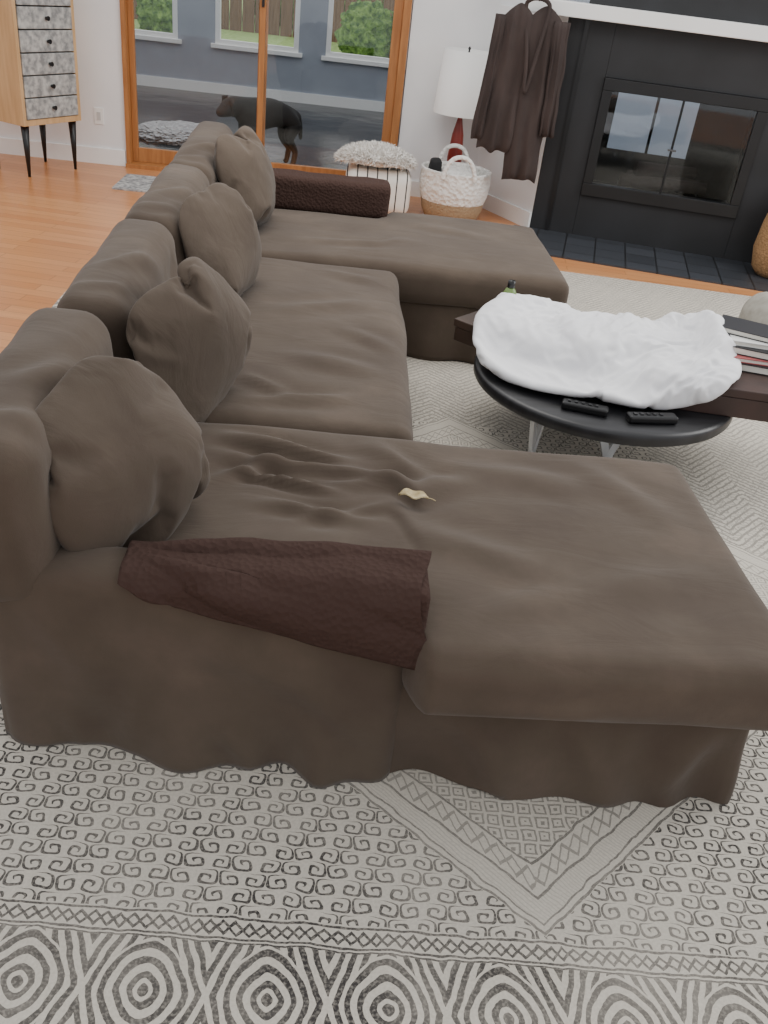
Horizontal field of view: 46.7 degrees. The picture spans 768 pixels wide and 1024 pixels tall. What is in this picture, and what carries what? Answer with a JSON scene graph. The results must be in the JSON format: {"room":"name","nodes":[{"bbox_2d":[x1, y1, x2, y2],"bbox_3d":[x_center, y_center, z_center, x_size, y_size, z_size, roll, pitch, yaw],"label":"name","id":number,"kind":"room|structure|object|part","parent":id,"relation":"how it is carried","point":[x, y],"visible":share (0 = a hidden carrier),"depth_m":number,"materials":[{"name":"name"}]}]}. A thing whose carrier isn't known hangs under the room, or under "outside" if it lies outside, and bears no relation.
{"room":"living room","nodes":[
{"label":"living room","id":0,"kind":"room"},
{"bbox_2d":[0,0,126,162],"bbox_3d":[-4.054,-4.174,6.487,4.210,2.700,0.140,5,32,-4],"label":"wall","id":1,"kind":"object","parent":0,"point":[97,22],"visible":0.5,"depth_m":6.96,"materials":[{"name":"white paint"}]},
{"bbox_2d":[0,137,125,165],"bbox_3d":[-4.192,-3.043,7.097,4.200,0.120,0.018,5,32,-4],"label":"baseboard","id":2,"kind":"structure","parent":1,"relation":"attached to","point":[11,146],"depth_m":7.21,"materials":[{"name":"white wood"}]},
{"bbox_2d":[94,107,103,124],"bbox_3d":[-2.267,-3.149,7.078,0.070,0.120,0.012,5,32,-4],"label":"wall outlet","id":3,"kind":"object","parent":1,"relation":"attached to","point":[98,112],"visible":1,"depth_m":7.08,"materials":[{"name":"grey plastic"}]},
{"bbox_2d":[97,112,100,119],"bbox_3d":[-2.267,-3.147,7.075,0.030,0.060,0.004,5,32,-4],"label":"socket","id":4,"kind":"object","parent":3,"relation":"attached to","point":[98,113],"depth_m":7.07,"materials":[{"name":"grey plastic"}]},
{"bbox_2d":[119,0,132,162],"bbox_3d":[-1.973,-3.770,6.775,0.033,2.150,0.160,5,32,-4],"label":"door frame","id":5,"kind":"structure","parent":1,"relation":"attached to","point":[123,3],"depth_m":6.95,"materials":[{"name":"brown wood"}]},
{"bbox_2d":[137,85,400,169],"bbox_3d":[-0.074,-3.936,9.544,9.800,0.040,4.640,5,32,-4],"label":"floor","id":6,"kind":"structure","parent":0,"point":[325,129],"depth_m":9.92,"materials":[{"name":"grey concrete"}]},
{"bbox_2d":[138,120,198,144],"bbox_3d":[-1.991,-3.738,8.711,0.990,0.092,1.076,1,32,-10],"label":"shag rug","id":7,"kind":"object","parent":6,"relation":"on","point":[177,132],"visible":0.53,"depth_m":8.47,"materials":[{"name":"grey fabric"}]},
{"bbox_2d":[216,95,301,163],"bbox_3d":[-1.083,-3.303,7.732,0.880,0.570,0.292,-16,39,-33],"label":"dog","id":8,"kind":"object","parent":6,"relation":"on","point":[287,120],"visible":0.63,"depth_m":7.62},
{"bbox_2d":[135,0,404,101],"bbox_3d":[0.017,-6.302,10.875,9.800,2.660,0.120,5,32,-4],"label":"wall","id":9,"kind":"structure","parent":0,"point":[194,59],"depth_m":11.18,"materials":[{"name":"paint"}]},
{"bbox_2d":[135,29,172,37],"bbox_3d":[-3.068,-5.939,11.002,0.920,0.050,0.090,5,32,-4],"label":"window frame","id":10,"kind":"object","parent":9,"relation":"attached to","point":[137,31],"visible":0.64,"depth_m":10.98,"materials":[{"name":"white wood"}]},
{"bbox_2d":[135,34,181,43],"bbox_3d":[-3.072,-5.870,10.986,1.140,0.050,0.070,5,32,-4],"label":"sill","id":11,"kind":"structure","parent":9,"relation":"attached to","point":[137,36],"depth_m":10.98,"materials":[{"name":"white wood"}]},
{"bbox_2d":[172,0,177,38],"bbox_3d":[-2.502,-6.534,10.644,0.060,1.550,0.090,5,32,-4],"label":"window frame","id":12,"kind":"object","parent":9,"relation":"attached to","point":[174,2],"visible":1,"depth_m":10.90,"materials":[{"name":"white wood"}]},
{"bbox_2d":[215,0,220,43],"bbox_3d":[-1.985,-6.494,10.681,0.060,1.550,0.090,5,32,-4],"label":"window frame","id":13,"kind":"object","parent":9,"relation":"attached to","point":[217,2],"visible":1,"depth_m":10.93,"materials":[{"name":"white wood"}]},
{"bbox_2d":[211,43,301,57],"bbox_3d":[-1.585,-5.753,11.093,1.130,0.050,0.070,5,32,-4],"label":"sill","id":14,"kind":"structure","parent":9,"relation":"attached to","point":[213,45],"depth_m":11.06,"materials":[{"name":"white wood"}]},
{"bbox_2d":[220,39,293,51],"bbox_3d":[-1.581,-5.822,11.109,0.910,0.050,0.090,5,32,-4],"label":"window frame","id":15,"kind":"object","parent":9,"relation":"attached to","point":[222,41],"visible":1,"depth_m":11.07,"materials":[{"name":"white wood"}]},
{"bbox_2d":[136,74,401,111],"bbox_3d":[-0.110,-5.226,11.461,9.800,0.120,0.020,5,32,-4],"label":"baseboard","id":16,"kind":"structure","parent":9,"relation":"attached to","point":[145,80],"depth_m":11.35,"materials":[{"name":"white wood"}]},
{"bbox_2d":[294,0,300,52],"bbox_3d":[-1.021,-6.418,10.750,0.060,1.550,0.090,5,32,-4],"label":"window frame","id":17,"kind":"object","parent":9,"relation":"attached to","point":[298,2],"visible":1,"depth_m":10.96,"materials":[{"name":"white wood"}]},
{"bbox_2d":[326,0,333,55],"bbox_3d":[-0.623,-6.386,10.779,0.060,1.550,0.090,5,32,-4],"label":"window frame","id":18,"kind":"object","parent":9,"relation":"attached to","point":[331,2],"visible":1,"depth_m":10.98,"materials":[{"name":"white wood"}]},
{"bbox_2d":[330,51,388,62],"bbox_3d":[-0.219,-5.715,11.207,0.910,0.050,0.090,5,32,-4],"label":"window frame","id":19,"kind":"object","parent":9,"relation":"attached to","point":[332,54],"visible":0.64,"depth_m":11.16,"materials":[{"name":"white wood"}]},
{"bbox_2d":[321,56,405,69],"bbox_3d":[-0.223,-5.646,11.191,1.130,0.050,0.070,5,32,-4],"label":"sill","id":20,"kind":"structure","parent":9,"relation":"attached to","point":[325,58],"depth_m":11.15,"materials":[{"name":"white wood"}]},
{"bbox_2d":[0,153,761,352],"bbox_3d":[-0.208,0.410,2.444,12.000,0.001,11.720,5,32,-4],"label":"floor","id":21,"kind":"structure","parent":0,"point":[54,220],"depth_m":5.92,"materials":[{"name":"brown wood"}]},
{"bbox_2d":[0,0,80,176],"bbox_3d":[-2.587,-3.261,6.499,0.455,1.450,0.580,21,34,21],"label":"dresser","id":22,"kind":"object","parent":21,"relation":"on","point":[39,80],"visible":1,"depth_m":6.37,"materials":[{"name":"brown wood"}]},
{"bbox_3d":[-2.628,-2.656,6.557,0.060,0.360,0.060,5,32,-4],"label":"leg","id":23,"kind":"part","parent":22,"relation":"part of","materials":[{"name":"black metal"}]},
{"bbox_3d":[-2.689,-2.956,7.027,0.060,0.360,0.060,5,32,-4],"label":"leg","id":24,"kind":"part","parent":22,"relation":"part of","materials":[{"name":"black metal"}]},
{"bbox_3d":[-2.527,-3.656,6.247,0.378,0.136,0.490,21,34,21],"label":"drawer","id":25,"kind":"part","parent":22,"relation":"part of","materials":[{"name":"grey wood"}]},
{"bbox_3d":[-2.542,-3.534,6.323,0.378,0.136,0.490,21,34,21],"label":"drawer","id":26,"kind":"part","parent":22,"relation":"part of","materials":[{"name":"grey wood"}]},
{"bbox_3d":[-2.557,-3.412,6.399,0.378,0.136,0.490,21,34,21],"label":"drawer","id":27,"kind":"part","parent":22,"relation":"part of","materials":[{"name":"grey wood"}]},
{"bbox_3d":[-2.572,-3.289,6.475,0.378,0.136,0.490,21,34,21],"label":"drawer","id":28,"kind":"part","parent":22,"relation":"part of","materials":[{"name":"grey wood"}]},
{"bbox_3d":[-2.588,-3.167,6.551,0.378,0.136,0.490,21,34,21],"label":"drawer","id":29,"kind":"part","parent":22,"relation":"part of","materials":[{"name":"grey wood"}]},
{"bbox_3d":[-2.603,-3.044,6.628,0.378,0.136,0.490,21,34,21],"label":"drawer","id":30,"kind":"part","parent":22,"relation":"part of","materials":[{"name":"grey wood"}]},
{"bbox_3d":[-2.409,-2.850,6.912,0.060,0.360,0.060,5,32,-4],"label":"leg","id":31,"kind":"part","parent":22,"relation":"part of","materials":[{"name":"black metal"}]},
{"bbox_2d":[112,174,155,192],"bbox_3d":[-1.810,-2.513,6.820,0.420,0.012,0.500,5,32,-4],"label":"door mat","id":32,"kind":"object","parent":21,"relation":"on","point":[129,182],"visible":0.64,"depth_m":6.77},
{"bbox_2d":[126,161,166,170],"bbox_3d":[-1.016,-2.785,7.399,2.180,0.030,0.220,5,32,-4],"label":"sill","id":33,"kind":"structure","parent":21,"relation":"on","point":[135,164],"depth_m":7.25,"materials":[{"name":"brown wood"}]},
{"bbox_2d":[127,0,138,160],"bbox_3d":[-1.937,-3.766,6.813,0.045,2.050,0.040,5,32,-4],"label":"stile","id":34,"kind":"object","parent":33,"relation":"on","point":[130,3],"visible":1,"depth_m":7.01,"materials":[{"name":"brown wood"}]},
{"bbox_2d":[138,147,177,164],"bbox_3d":[-1.542,-2.908,7.358,0.952,0.110,0.040,5,32,-4],"label":"rail","id":35,"kind":"object","parent":33,"relation":"on","point":[150,155],"visible":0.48,"depth_m":7.32,"materials":[{"name":"brown wood"}]},
{"bbox_2d":[256,0,268,148],"bbox_3d":[-0.935,-3.661,6.843,0.045,2.050,0.040,5,32,-4],"label":"stile","id":36,"kind":"object","parent":33,"relation":"on","point":[262,30],"visible":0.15,"depth_m":6.95,"materials":[{"name":"brown wood"}]},
{"bbox_2d":[270,162,345,175],"bbox_3d":[-0.533,-2.802,7.388,0.965,0.110,0.040,5,32,-4],"label":"slide rail","id":37,"kind":"object","parent":33,"relation":"on","point":[313,169],"visible":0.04,"depth_m":7.35,"materials":[{"name":"brown wood"}]},
{"bbox_2d":[381,0,403,142],"bbox_3d":[0.082,-3.581,6.916,0.070,2.050,0.040,5,32,-4],"label":"stile","id":38,"kind":"object","parent":33,"relation":"on","point":[399,4],"visible":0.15,"depth_m":6.97,"materials":[{"name":"brown wood"}]},
{"bbox_2d":[346,163,411,212],"bbox_3d":[-0.051,-2.516,6.898,0.510,0.326,0.496,5,32,-4],"label":"pouf","id":39,"kind":"object","parent":21,"relation":"on","point":[400,183],"visible":0.51,"depth_m":6.69,"materials":[{"name":"fabric"}]},
{"bbox_2d":[332,140,417,172],"bbox_3d":[-0.059,-2.712,6.749,0.659,0.195,0.581,5,32,-4],"label":"sheepskin throw","id":40,"kind":"object","parent":39,"relation":"on","point":[371,153],"visible":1,"depth_m":6.62,"materials":[{"name":"white fur"}]},
{"bbox_2d":[0,271,767,1023],"bbox_3d":[0.701,-0.263,3.695,4.720,0.012,5.920,5,32,-4],"label":"patterned area rug","id":41,"kind":"object","parent":21,"relation":"on","point":[133,890],"visible":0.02,"depth_m":1.86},
{"bbox_2d":[0,121,767,807],"bbox_3d":[-0.064,-0.714,3.486,1.947,0.809,3.969,5,32,-4],"label":"sectional sofa","id":42,"kind":"object","parent":41,"relation":"on","point":[581,628],"visible":0.78,"depth_m":2.06,"materials":[{"name":"brown fabric"}]},
{"bbox_2d":[0,307,113,601],"bbox_3d":[-0.809,-0.163,2.095,0.263,0.431,0.808,5,32,-4],"label":"cushion","id":43,"kind":"object","parent":42,"relation":"on","point":[50,341],"depth_m":1.84,"materials":[{"name":"brown fabric"}]},
{"bbox_2d":[57,219,176,360],"bbox_3d":[-0.817,-0.626,2.841,0.268,0.438,0.885,5,32,-4],"label":"cushion","id":44,"kind":"object","parent":42,"relation":"on","point":[136,253],"depth_m":2.60,"materials":[{"name":"brown fabric"}]},
{"bbox_2d":[36,355,209,551],"bbox_3d":[-0.585,-0.101,2.010,0.257,0.468,0.478,30,38,32],"label":"throw pillow","id":45,"kind":"object","parent":42,"relation":"on","point":[127,465],"visible":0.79,"depth_m":1.90,"materials":[{"name":"brown fabric"}]},
{"bbox_2d":[125,163,209,259],"bbox_3d":[-0.844,-1.120,3.622,0.279,0.427,0.945,5,32,-4],"label":"cushion","id":46,"kind":"object","parent":42,"relation":"on","point":[162,203],"depth_m":3.35,"materials":[{"name":"brown fabric"}]},
{"bbox_2d":[125,252,253,422],"bbox_3d":[-0.547,-0.486,2.598,0.215,0.503,0.509,16,33,14],"label":"throw pillow","id":47,"kind":"object","parent":42,"relation":"on","point":[191,328],"visible":0.87,"depth_m":2.49,"materials":[{"name":"brown fabric"}]},
{"bbox_2d":[169,121,232,186],"bbox_3d":[-0.890,-1.683,4.522,0.297,0.433,1.154,5,32,-4],"label":"cushion","id":48,"kind":"object","parent":42,"relation":"on","point":[197,151],"depth_m":4.19,"materials":[{"name":"brown fabric"}]},
{"bbox_3d":[-0.411,0.327,1.994,0.931,0.543,0.192,6,32,-1],"label":"arm","id":49,"kind":"part","parent":42,"relation":"part of","materials":[{"name":"brown fabric"}]},
{"bbox_2d":[178,184,261,295],"bbox_3d":[-0.612,-1.014,3.425,0.206,0.446,0.492,11,32,7],"label":"throw pillow","id":50,"kind":"object","parent":42,"relation":"on","point":[216,224],"visible":0.71,"depth_m":3.31,"materials":[{"name":"brown fabric"}]},
{"bbox_2d":[214,125,274,225],"bbox_3d":[-0.667,-1.609,4.320,0.274,0.457,0.504,5,32,-4],"label":"throw pillow","id":51,"kind":"object","parent":42,"relation":"on","point":[242,163],"visible":0.73,"depth_m":4.20,"materials":[{"name":"brown fabric"}]},
{"bbox_2d":[117,537,431,669],"bbox_3d":[-0.227,0.170,1.897,0.647,0.200,0.222,5,32,-4],"label":"throw","id":52,"kind":"object","parent":42,"relation":"on","point":[374,603],"depth_m":1.84,"materials":[{"name":"brown fabric"}]},
{"bbox_2d":[209,257,412,439],"bbox_3d":[-0.285,-0.633,3.393,0.752,0.221,1.679,5,32,-4],"label":"seat cushion","id":53,"kind":"object","parent":42,"relation":"on","point":[328,354],"depth_m":3.11,"materials":[{"name":"brown fabric"}]},
{"bbox_2d":[272,168,390,217],"bbox_3d":[-0.322,-1.743,4.873,0.710,0.192,0.214,5,32,-4],"label":"throw","id":54,"kind":"object","parent":42,"relation":"on","point":[358,196],"depth_m":4.79,"materials":[{"name":"brown fabric"}]},
{"bbox_2d":[257,208,568,308],"bbox_3d":[0.096,-1.348,4.621,1.566,0.220,1.091,5,32,-4],"label":"seat cushion","id":55,"kind":"object","parent":42,"relation":"on","point":[437,262],"depth_m":4.31,"materials":[{"name":"brown fabric"}]},
{"bbox_2d":[398,488,435,500],"bbox_3d":[0.086,-0.043,2.309,0.097,0.022,0.037,5,32,-4],"label":"dried leaf","id":56,"kind":"object","parent":42,"relation":"on","point":[414,495],"visible":1,"depth_m":2.31,"materials":[{"name":"beige plant"}]},
{"bbox_2d":[166,422,767,730],"bbox_3d":[0.152,0.112,2.276,1.530,0.229,1.033,5,32,-4],"label":"seat cushion","id":57,"kind":"object","parent":42,"relation":"on","point":[564,587],"depth_m":2.04,"materials":[{"name":"brown fabric"}]},
{"bbox_2d":[454,309,482,347],"bbox_3d":[0.585,-0.742,3.735,0.440,0.094,0.410,29,38,31],"label":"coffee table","id":58,"kind":"object","parent":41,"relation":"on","point":[466,327],"visible":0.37,"depth_m":3.68,"materials":[{"name":"brown wood"}]},
{"bbox_3d":[0.588,-0.768,3.719,0.440,0.033,0.410,29,38,31],"label":"lid","id":59,"kind":"part","parent":58,"relation":"part of","materials":[{"name":"brown wood"}]},
{"bbox_2d":[504,279,515,290],"bbox_3d":[0.538,-0.931,3.817,0.056,0.128,0.056,5,32,-4],"label":"bottle","id":60,"kind":"object","parent":58,"relation":"on","point":[511,283],"visible":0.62,"depth_m":3.78,"materials":[{"name":"green"}]},
{"bbox_2d":[473,354,732,457],"bbox_3d":[0.862,-0.412,3.653,1.036,0.317,1.036,5,32,-4],"label":"round coffee table","id":61,"kind":"object","parent":41,"relation":"on","point":[541,409],"visible":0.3,"depth_m":3.24,"materials":[{"name":"black wood"}]},
{"bbox_3d":[0.583,-0.315,3.490,0.016,0.266,0.134,21,34,21],"label":"leg","id":62,"kind":"part","parent":61,"relation":"part of","materials":[{"name":"white plastic"}]},
{"bbox_3d":[0.632,-0.358,3.568,0.018,0.266,0.134,21,34,21],"label":"leg","id":63,"kind":"part","parent":61,"relation":"part of","materials":[{"name":"white plastic"}]},
{"bbox_2d":[561,398,608,416],"bbox_3d":[0.733,-0.383,3.244,0.170,0.033,0.050,13,32,10],"label":"remote control","id":64,"kind":"object","parent":61,"relation":"on","point":[568,404],"visible":1,"depth_m":3.23,"materials":[{"name":"black plastic"}]},
{"bbox_3d":[0.875,-0.332,3.575,0.134,0.266,0.016,-1,33,-13],"label":"leg","id":65,"kind":"part","parent":61,"relation":"part of","materials":[{"name":"white plastic"}]},
{"bbox_2d":[475,288,741,410],"bbox_3d":[0.881,-0.711,3.581,1.040,0.237,0.949,5,32,-4],"label":"blanket","id":66,"kind":"object","parent":61,"relation":"on","point":[533,341],"visible":1,"depth_m":3.45,"materials":[{"name":"fabric"}]},
{"bbox_3d":[0.975,-0.334,3.597,0.134,0.266,0.018,-1,33,-13],"label":"leg","id":67,"kind":"part","parent":61,"relation":"part of","materials":[{"name":"white plastic"}]},
{"bbox_2d":[625,412,678,423],"bbox_3d":[0.972,-0.343,3.227,0.190,0.033,0.050,0,32,-11],"label":"remote control","id":68,"kind":"object","parent":61,"relation":"on","point":[632,417],"visible":1,"depth_m":3.21,"materials":[{"name":"black plastic"}]},
{"bbox_2d":[664,372,767,421],"bbox_3d":[1.362,-0.536,3.539,0.600,0.114,0.540,9,32,3],"label":"storage box","id":69,"kind":"object","parent":61,"relation":"on","point":[747,397],"visible":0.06,"depth_m":3.33,"materials":[{"name":"brown wood"}]},
{"bbox_2d":[721,314,767,375],"bbox_3d":[1.482,-0.658,3.534,0.352,0.119,0.305,12,32,8],"label":"book stack","id":70,"kind":"object","parent":69,"relation":"on","point":[750,338],"visible":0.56,"depth_m":3.46,"materials":[{"name":"white paper"}]},
{"bbox_3d":[1.366,-0.571,3.518,0.600,0.033,0.540,9,32,3],"label":"lid","id":71,"kind":"part","parent":69,"relation":"part of","materials":[{"name":"brown wood"}]},
{"bbox_2d":[738,292,767,324],"bbox_3d":[2.086,-0.873,4.548,0.515,0.420,0.494,5,32,-4],"label":"pouf","id":72,"kind":"object","parent":41,"relation":"on","point":[755,309],"visible":0.23,"depth_m":4.48,"materials":[{"name":"white fabric"}]},
{"bbox_2d":[420,143,491,219],"bbox_3d":[0.538,-2.512,6.815,0.540,0.501,0.542,5,32,-4],"label":"rope basket","id":73,"kind":"object","parent":21,"relation":"on","point":[450,188],"visible":0.97,"depth_m":6.67,"materials":[{"name":"white fabric"}]},
{"bbox_3d":[0.550,-2.780,6.938,0.270,0.175,0.039,5,32,-4],"label":"handle","id":74,"kind":"part","parent":73,"relation":"part of","materials":[{"name":"white fabric"}]},
{"bbox_2d":[441,166,471,175],"bbox_3d":[0.556,-2.496,6.819,0.349,0.270,0.312,5,32,-4],"label":"blanket","id":75,"kind":"object","parent":73,"relation":"on","point":[458,170],"depth_m":6.73,"materials":[{"name":"white fabric"}]},
{"bbox_3d":[0.560,-2.519,6.521,0.270,0.175,0.040,5,32,-4],"label":"handle","id":76,"kind":"part","parent":73,"relation":"part of","materials":[{"name":"white fabric"}]},
{"bbox_2d":[433,47,487,161],"bbox_3d":[0.581,-2.982,6.947,0.430,1.170,0.430,5,32,-4],"label":"floor lamp","id":77,"kind":"object","parent":21,"relation":"on","point":[462,70],"visible":0.67,"depth_m":6.64,"materials":[{"name":"white fabric"}]},
{"bbox_3d":[0.616,-3.265,6.771,0.430,0.440,0.430,5,32,-4],"label":"lamp shade","id":78,"kind":"part","parent":77,"relation":"part of","materials":[{"name":"white fabric"}]},
{"bbox_2d":[515,225,767,291],"bbox_3d":[2.104,-1.805,6.457,2.420,0.012,0.710,12,32,8],"label":"slate hearth","id":79,"kind":"object","parent":21,"relation":"on","point":[684,265],"visible":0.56,"depth_m":6.44,"materials":[{"name":"stone"}]},
{"bbox_2d":[751,213,767,278],"bbox_3d":[2.839,-1.935,6.284,0.390,0.538,0.390,5,32,-4],"label":"wicker basket","id":80,"kind":"object","parent":79,"relation":"on","point":[759,263],"visible":1,"depth_m":6.28,"materials":[{"name":"brown wicker"}]},
{"bbox_2d":[528,0,767,262],"bbox_3d":[2.298,-3.273,6.297,2.600,2.700,0.841,12,32,8],"label":"fireplace","id":81,"kind":"object","parent":21,"relation":"on","point":[712,201],"visible":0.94,"depth_m":6.46,"materials":[{"name":"grey paint"}]},
{"bbox_2d":[471,0,570,183],"bbox_3d":[0.954,-2.975,6.224,0.595,1.258,0.162,11,32,7],"label":"cardigan","id":82,"kind":"object","parent":81,"relation":"hanging from","point":[517,105],"visible":1,"depth_m":6.19,"materials":[{"name":"brown fabric"}]},
{"bbox_3d":[1.556,-2.732,6.490,0.070,0.630,0.080,12,32,8],"label":"insert frame","id":83,"kind":"part","parent":81,"relation":"part of","materials":[{"name":"black metal"}]},
{"bbox_3d":[2.037,-2.319,6.606,1.140,0.090,0.080,12,32,8],"label":"insert frame","id":84,"kind":"part","parent":81,"relation":"part of","materials":[{"name":"black metal"}]},
{"bbox_3d":[2.112,-2.923,6.231,1.140,0.080,0.080,12,32,8],"label":"insert frame","id":85,"kind":"part","parent":81,"relation":"part of","materials":[{"name":"black metal"}]},
{"bbox_3d":[2.593,-2.514,6.345,0.070,0.630,0.080,12,32,8],"label":"insert frame","id":86,"kind":"part","parent":81,"relation":"part of","materials":[{"name":"black metal"}]},
{"bbox_2d":[397,0,525,181],"bbox_3d":[0.689,-3.801,6.828,0.950,2.700,0.140,5,32,-4],"label":"wall","id":87,"kind":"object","parent":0,"point":[435,25],"visible":0.33,"depth_m":6.92,"materials":[{"name":"white paint"}]},
{"bbox_2d":[390,0,412,145],"bbox_3d":[0.148,-3.603,6.927,0.060,2.150,0.160,5,32,-4],"label":"door frame","id":88,"kind":"structure","parent":87,"relation":"attached to","point":[407,9],"depth_m":6.94,"materials":[{"name":"brown wood"}]},
{"bbox_2d":[477,5,568,212],"bbox_3d":[1.176,-3.049,6.907,0.389,1.449,0.818,-12,36,-27],"label":"wall","id":89,"kind":"structure","parent":0,"point":[519,193],"depth_m":7.03,"materials":[{"name":"white paint"}]},
{"bbox_2d":[410,181,420,196],"bbox_3d":[0.427,-2.679,7.428,0.670,0.120,0.018,5,32,-4],"label":"baseboard","id":90,"kind":"structure","parent":89,"relation":"attached to","point":[415,187],"depth_m":7.41,"materials":[{"name":"white wood"}]},
{"bbox_2d":[482,194,531,226],"bbox_3d":[0.928,-2.453,7.164,0.018,0.120,0.812,-12,36,-27],"label":"baseboard","id":91,"kind":"structure","parent":89,"relation":"attached to","point":[522,217],"depth_m":7.07,"materials":[{"name":"white wood"}]},
{"bbox_2d":[568,0,699,158],"bbox_3d":[3.124,-3.775,8.128,3.900,1.800,0.100,12,32,8],"label":"window reflection","id":92,"kind":"object","parent":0,"point":[633,114],"visible":0.02,"depth_m":8.32,"materials":[{"name":"grey glass"}]},
{"label":"outside","id":93,"kind":"structure","parent":0,"visible":0},
{"bbox_2d":[134,0,341,52],"bbox_3d":[-0.747,-13.686,25.414,60.000,0.200,32.370,5,32,-4],"label":"lawn","id":94,"kind":"structure","parent":93,"point":[229,34],"depth_m":21.07,"materials":[{"name":"green plant"}]},
{"bbox_2d":[136,0,172,32],"bbox_3d":[-4.759,-11.066,19.378,1.358,1.170,1.405,5,32,-4],"label":"bush","id":95,"kind":"object","parent":94,"relation":"on","point":[153,15],"visible":0.45,"depth_m":19.07,"materials":[{"name":"green plant"}]},
{"bbox_2d":[134,0,394,41],"bbox_3d":[-0.643,-12.439,21.720,27.875,1.910,0.040,5,32,-4],"label":"fence","id":96,"kind":"object","parent":94,"relation":"on","point":[236,23],"visible":0.02,"depth_m":21.81,"materials":[{"name":"brown wood"}]},
{"bbox_2d":[255,0,383,27],"bbox_3d":[-1.777,-15.708,24.371,5.008,4.395,4.940,5,32,-4],"label":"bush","id":97,"kind":"object","parent":94,"relation":"on","point":[255,0],"visible":0.06,"depth_m":23.69,"materials":[{"name":"green plant"}]},
{"bbox_2d":[334,0,392,57],"bbox_3d":[-0.375,-10.513,19.377,1.409,1.151,1.334,5,32,-4],"label":"bush","id":98,"kind":"object","parent":94,"relation":"on","point":[366,28],"visible":0.78,"depth_m":19.01,"materials":[{"name":"green plant"}]}
]}

